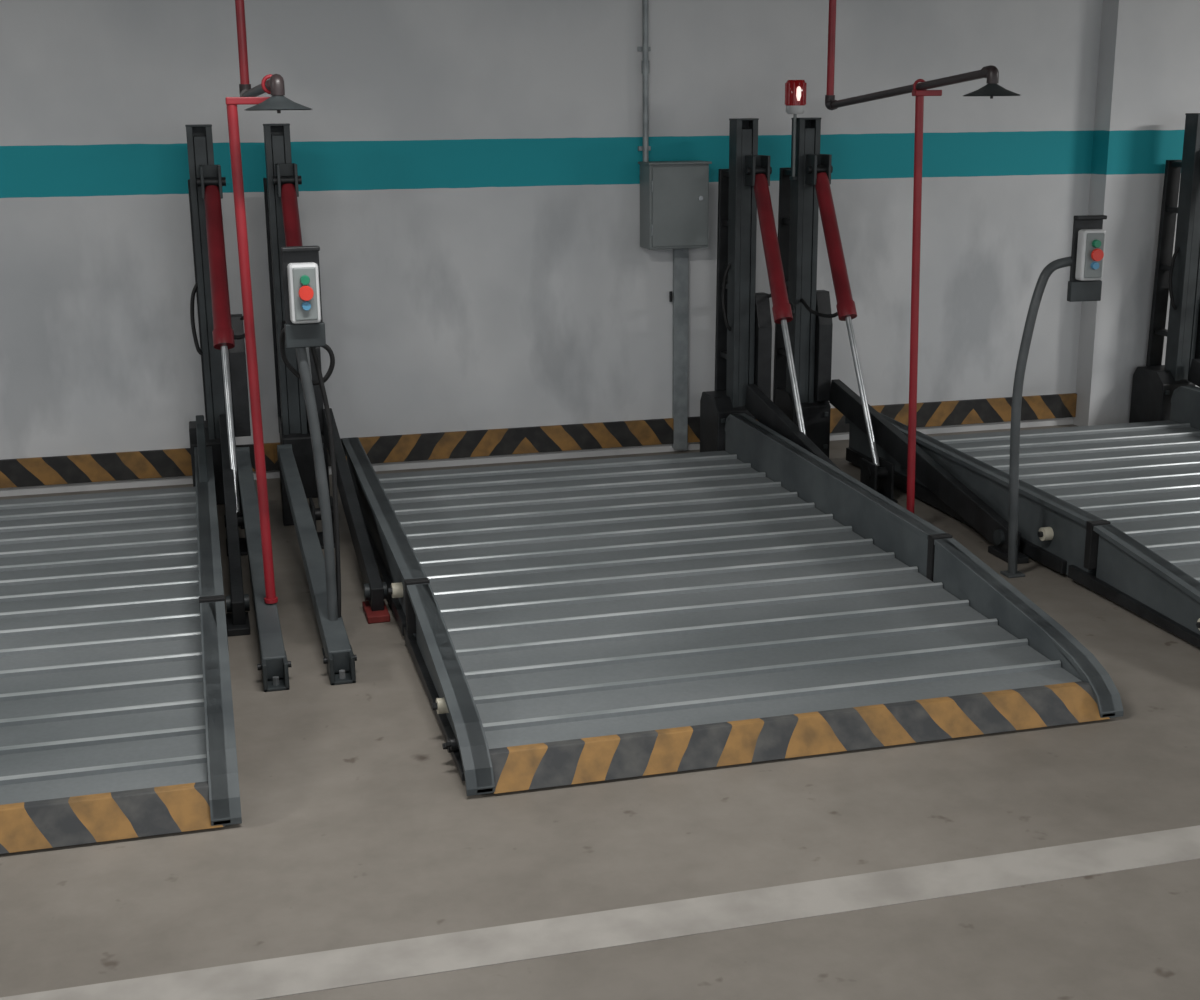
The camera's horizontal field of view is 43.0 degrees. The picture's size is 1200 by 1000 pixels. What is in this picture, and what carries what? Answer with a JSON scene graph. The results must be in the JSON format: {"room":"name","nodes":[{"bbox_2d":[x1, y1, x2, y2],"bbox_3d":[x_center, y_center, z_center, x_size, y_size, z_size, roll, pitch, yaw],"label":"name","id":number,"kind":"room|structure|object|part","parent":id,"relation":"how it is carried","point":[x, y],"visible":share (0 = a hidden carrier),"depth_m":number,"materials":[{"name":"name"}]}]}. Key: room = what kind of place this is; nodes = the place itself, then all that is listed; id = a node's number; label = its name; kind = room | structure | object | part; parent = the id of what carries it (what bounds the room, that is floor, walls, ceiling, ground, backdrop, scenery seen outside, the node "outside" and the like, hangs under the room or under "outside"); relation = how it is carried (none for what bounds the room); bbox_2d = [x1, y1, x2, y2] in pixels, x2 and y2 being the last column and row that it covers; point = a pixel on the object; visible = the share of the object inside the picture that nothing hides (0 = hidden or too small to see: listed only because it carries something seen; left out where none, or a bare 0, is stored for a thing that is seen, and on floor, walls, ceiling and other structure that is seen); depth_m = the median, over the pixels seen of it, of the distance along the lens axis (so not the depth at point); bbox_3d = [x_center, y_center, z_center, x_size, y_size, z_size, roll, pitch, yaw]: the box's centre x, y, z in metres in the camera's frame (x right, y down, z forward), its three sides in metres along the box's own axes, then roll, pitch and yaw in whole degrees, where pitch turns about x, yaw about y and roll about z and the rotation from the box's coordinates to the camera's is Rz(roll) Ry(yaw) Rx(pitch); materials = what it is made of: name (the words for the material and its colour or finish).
{"room":"parking garage","nodes":[
{"label":"parking garage","id":0,"kind":"room"},
{"bbox_2d":[0,0,1102,496],"bbox_3d":[0.218,-1.900,8.757,23.000,3.300,0.200,-4,15,-14],"label":"wall","id":1,"kind":"structure","parent":0,"point":[469,170],"depth_m":8.52,"materials":[{"name":"white paint"}]},
{"bbox_2d":[0,393,1076,487],"bbox_3d":[-0.777,-0.322,8.768,7.903,0.152,0.025,-4,15,-14],"label":"baseboard","id":2,"kind":"structure","parent":1,"relation":"attached to","point":[521,440],"depth_m":8.80,"materials":[{"name":"paint"}]},
{"bbox_2d":[637,0,650,161],"bbox_3d":[0.249,-2.687,8.423,0.070,1.610,0.063,-4,15,-14],"label":"conduit pipe","id":3,"kind":"object","parent":1,"relation":"attached to","point":[644,49],"visible":0.98,"depth_m":8.48,"materials":[{"name":"grey metal"}]},
{"bbox_2d":[638,160,711,249],"bbox_3d":[0.424,-1.676,8.643,0.370,0.480,0.224,-4,15,-14],"label":"electrical box","id":4,"kind":"object","parent":1,"relation":"attached to","point":[674,195],"visible":1,"depth_m":8.55,"materials":[{"name":"silver metal"}]},
{"bbox_2d":[638,160,711,164],"bbox_3d":[0.421,-1.903,8.587,0.370,0.012,0.220,-4,15,-14],"label":"hood","id":5,"kind":"object","parent":4,"relation":"attached to","point":[698,162],"depth_m":8.51,"materials":[{"name":"grey metal"}]},
{"bbox_3d":[0.452,-1.651,8.559,0.330,0.443,0.014,-4,15,-14],"label":"door panel","id":6,"kind":"part","parent":4,"relation":"part of","materials":[{"name":"grey metal"}]},
{"bbox_2d":[669,248,688,449],"bbox_3d":[0.458,-0.887,8.946,0.109,1.200,0.052,-4,15,-14],"label":"conduit","id":7,"kind":"object","parent":1,"relation":"attached to","point":[680,256],"visible":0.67,"depth_m":8.93,"materials":[{"name":"grey metal"}]},
{"bbox_2d":[0,424,1199,999],"bbox_3d":[1.962,1.409,2.872,23.000,0.202,13.700,-4,15,-14],"label":"floor","id":8,"kind":"structure","parent":0,"point":[358,827],"depth_m":4.14,"materials":[{"name":"concrete"}]},
{"bbox_2d":[0,124,250,853],"bbox_3d":[-2.669,-0.408,5.811,2.770,1.935,4.154,-4,15,-14],"label":"lift","id":9,"kind":"object","parent":8,"relation":"on","point":[117,716],"visible":0.94,"depth_m":5.58,"materials":[{"name":"paint"}]},
{"bbox_3d":[-1.735,0.168,6.701,0.055,0.333,2.480,-4,15,-14],"label":"rail","id":10,"kind":"part","parent":9,"relation":"part of","materials":[{"name":"grey metal"}]},
{"bbox_3d":[-1.244,0.651,4.914,0.055,0.282,1.230,-4,15,-14],"label":"rail","id":11,"kind":"part","parent":9,"relation":"part of","materials":[{"name":"grey metal"}]},
{"bbox_3d":[-1.760,-0.348,7.246,0.032,0.760,0.435,-4,15,-14],"label":"piston rod","id":12,"kind":"part","parent":9,"relation":"part of","materials":[{"name":"silver metal"}]},
{"bbox_3d":[-1.682,0.034,6.933,0.050,0.477,2.091,-4,15,-14],"label":"lifting arm","id":13,"kind":"part","parent":9,"relation":"part of","materials":[{"name":"black metal"}]},
{"bbox_3d":[-1.876,-0.646,7.896,0.082,0.620,0.140,-4,15,-14],"label":"slide plate","id":14,"kind":"part","parent":9,"relation":"part of","materials":[{"name":"black metal"}]},
{"bbox_2d":[280,246,340,657],"bbox_3d":[-1.042,-0.152,5.557,0.192,1.536,0.209,-4,15,-14],"label":"stand","id":15,"kind":"object","parent":8,"relation":"on","point":[304,327],"visible":0.94,"depth_m":5.49,"materials":[{"name":"grey paint"}]},
{"bbox_2d":[281,246,319,251],"bbox_3d":[-1.053,-0.883,5.349,0.132,0.016,0.042,-5,15,-17],"label":"hood","id":16,"kind":"object","parent":15,"relation":"attached to","point":[291,248],"depth_m":5.33,"materials":[{"name":"black metal"}]},
{"bbox_3d":[-1.056,-0.731,5.403,0.130,0.335,0.012,-5,15,-17],"label":"mount plate","id":17,"kind":"part","parent":15,"relation":"part of","materials":[{"name":"black metal"}]},
{"bbox_2d":[236,118,1123,795],"bbox_3d":[-0.014,-0.607,6.487,3.040,1.935,4.178,-4,15,-14],"label":"lift","id":18,"kind":"object","parent":8,"relation":"on","point":[745,597],"visible":0.9,"depth_m":5.99,"materials":[{"name":"paint"}]},
{"bbox_3d":[-1.456,0.198,6.469,0.090,0.378,2.240,-4,15,-14],"label":"anchor leg","id":19,"kind":"part","parent":18,"relation":"part of","materials":[{"name":"grey paint"}]},
{"bbox_2d":[225,0,311,603],"bbox_3d":[-1.294,-1.236,5.901,0.288,3.132,1.544,-4,15,-14],"label":"pipe","id":20,"kind":"object","parent":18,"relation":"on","point":[274,86],"visible":1,"depth_m":5.59,"materials":[{"name":"red metal"}]},
{"bbox_3d":[-1.384,-0.376,7.341,0.032,0.760,0.435,-5,15,-16],"label":"piston rod","id":21,"kind":"part","parent":18,"relation":"part of","materials":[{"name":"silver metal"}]},
{"bbox_3d":[-1.508,-0.674,7.989,0.082,0.620,0.140,-4,15,-14],"label":"slide plate","id":22,"kind":"part","parent":18,"relation":"part of","materials":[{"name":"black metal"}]},
{"bbox_3d":[-1.244,0.182,6.523,0.085,0.378,2.240,-5,15,-15],"label":"anchor leg","id":23,"kind":"part","parent":18,"relation":"part of","materials":[{"name":"grey paint"}]},
{"bbox_3d":[-1.165,-0.007,7.074,0.050,0.477,2.071,-4,15,-14],"label":"lifting arm","id":24,"kind":"part","parent":18,"relation":"part of","materials":[{"name":"black metal"}]},
{"bbox_3d":[-0.994,0.113,6.889,0.055,0.333,2.480,-4,15,-14],"label":"rail","id":25,"kind":"part","parent":18,"relation":"part of","materials":[{"name":"grey metal"}]},
{"bbox_3d":[-0.503,0.596,5.102,0.055,0.282,1.230,-4,15,-14],"label":"rail","id":26,"kind":"part","parent":18,"relation":"part of","materials":[{"name":"grey metal"}]},
{"bbox_3d":[0.908,-0.855,8.604,0.082,0.620,0.140,-4,15,-14],"label":"slide plate","id":27,"kind":"part","parent":18,"relation":"part of","materials":[{"name":"black metal"}]},
{"bbox_3d":[1.101,-0.174,7.641,0.050,0.477,2.091,-4,15,-14],"label":"lifting arm","id":28,"kind":"part","parent":18,"relation":"part of","materials":[{"name":"black metal"}]},
{"bbox_3d":[1.024,-0.557,7.953,0.032,0.760,0.435,-4,15,-14],"label":"piston rod","id":29,"kind":"part","parent":18,"relation":"part of","materials":[{"name":"silver metal"}]},
{"bbox_3d":[1.049,-0.040,7.409,0.055,0.333,2.480,-4,15,-14],"label":"rail","id":30,"kind":"part","parent":18,"relation":"part of","materials":[{"name":"grey metal"}]},
{"bbox_3d":[1.540,0.443,5.622,0.055,0.282,1.230,-4,15,-14],"label":"rail","id":31,"kind":"part","parent":18,"relation":"part of","materials":[{"name":"grey metal"}]},
{"bbox_2d":[825,0,1019,512],"bbox_3d":[1.401,-1.467,7.038,0.236,3.300,1.804,-4,15,-14],"label":"pipe","id":32,"kind":"object","parent":8,"relation":"on","point":[919,90],"visible":0.92,"depth_m":7.02,"materials":[{"name":"red metal"}]},
{"bbox_2d":[773,113,1199,647],"bbox_3d":[2.885,-0.824,7.222,2.770,1.935,4.154,-4,15,-14],"label":"lift","id":33,"kind":"object","parent":8,"relation":"on","point":[1114,509],"visible":0.89,"depth_m":8.21,"materials":[{"name":"paint"}]},
{"bbox_2d":[785,80,806,179],"bbox_3d":[1.078,-2.031,8.363,0.136,0.535,0.121,-13,19,-40],"label":"beacon","id":34,"kind":"object","parent":33,"relation":"attached to","point":[795,90],"visible":1,"depth_m":8.28,"materials":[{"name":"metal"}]},
{"bbox_3d":[1.070,-1.957,8.377,0.018,0.385,0.018,-4,15,-14],"label":"stem","id":35,"kind":"part","parent":34,"relation":"part of","materials":[{"name":"grey metal"}]},
{"bbox_3d":[1.261,-0.881,8.694,0.082,0.620,0.140,-4,15,-14],"label":"slide plate","id":36,"kind":"part","parent":33,"relation":"part of","materials":[{"name":"black metal"}]},
{"bbox_3d":[1.385,-0.584,8.045,0.032,0.760,0.435,-5,15,-16],"label":"piston rod","id":37,"kind":"part","parent":33,"relation":"part of","materials":[{"name":"silver metal"}]},
{"bbox_3d":[1.604,-0.214,7.779,0.050,0.477,2.071,-4,15,-14],"label":"lifting arm","id":38,"kind":"part","parent":33,"relation":"part of","materials":[{"name":"black metal"}]},
{"bbox_3d":[1.776,-0.095,7.594,0.055,0.333,2.480,-4,15,-14],"label":"rail","id":39,"kind":"part","parent":33,"relation":"part of","materials":[{"name":"grey metal"}]},
{"bbox_3d":[2.266,0.388,5.806,0.055,0.282,1.230,-4,15,-14],"label":"rail","id":40,"kind":"part","parent":33,"relation":"part of","materials":[{"name":"grey metal"}]},
{"bbox_3d":[3.818,-0.247,8.113,0.055,0.333,2.480,-4,15,-14],"label":"rail","id":41,"kind":"part","parent":33,"relation":"part of","materials":[{"name":"grey metal"}]},
{"bbox_3d":[3.871,-0.382,8.345,0.050,0.477,2.091,-4,15,-14],"label":"lifting arm","id":42,"kind":"part","parent":33,"relation":"part of","materials":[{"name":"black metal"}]},
{"bbox_3d":[3.678,-1.062,9.308,0.082,0.620,0.140,-4,15,-14],"label":"slide plate","id":43,"kind":"part","parent":33,"relation":"part of","materials":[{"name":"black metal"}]},
{"bbox_2d":[1000,215,1106,577],"bbox_3d":[1.939,-0.423,6.482,0.376,1.547,0.147,-4,15,-14],"label":"stand","id":44,"kind":"object","parent":8,"relation":"on","point":[1086,260],"visible":1,"depth_m":6.39,"materials":[{"name":"grey paint"}]},
{"bbox_3d":[1.806,0.324,6.662,0.080,0.012,0.080,-4,15,-14],"label":"stand foot plate","id":45,"kind":"part","parent":44,"relation":"part of","materials":[{"name":"grey paint"}]},
{"bbox_3d":[2.039,-1.024,6.388,0.130,0.335,0.012,-3,15,-10],"label":"mount plate","id":46,"kind":"part","parent":44,"relation":"part of","materials":[{"name":"black metal"}]},
{"bbox_2d":[1073,215,1106,219],"bbox_3d":[2.041,-1.176,6.334,0.132,0.016,0.042,-3,15,-10],"label":"hood","id":47,"kind":"object","parent":44,"relation":"attached to","point":[1079,217],"depth_m":6.32,"materials":[{"name":"black metal"}]},
{"bbox_2d":[1073,0,1199,425],"bbox_3d":[3.639,-2.108,9.441,1.220,3.300,0.170,-4,15,-14],"label":"pillar","id":48,"kind":"structure","parent":8,"relation":"on","point":[1148,79],"depth_m":9.28,"materials":[{"name":"white paint"}]}
]}

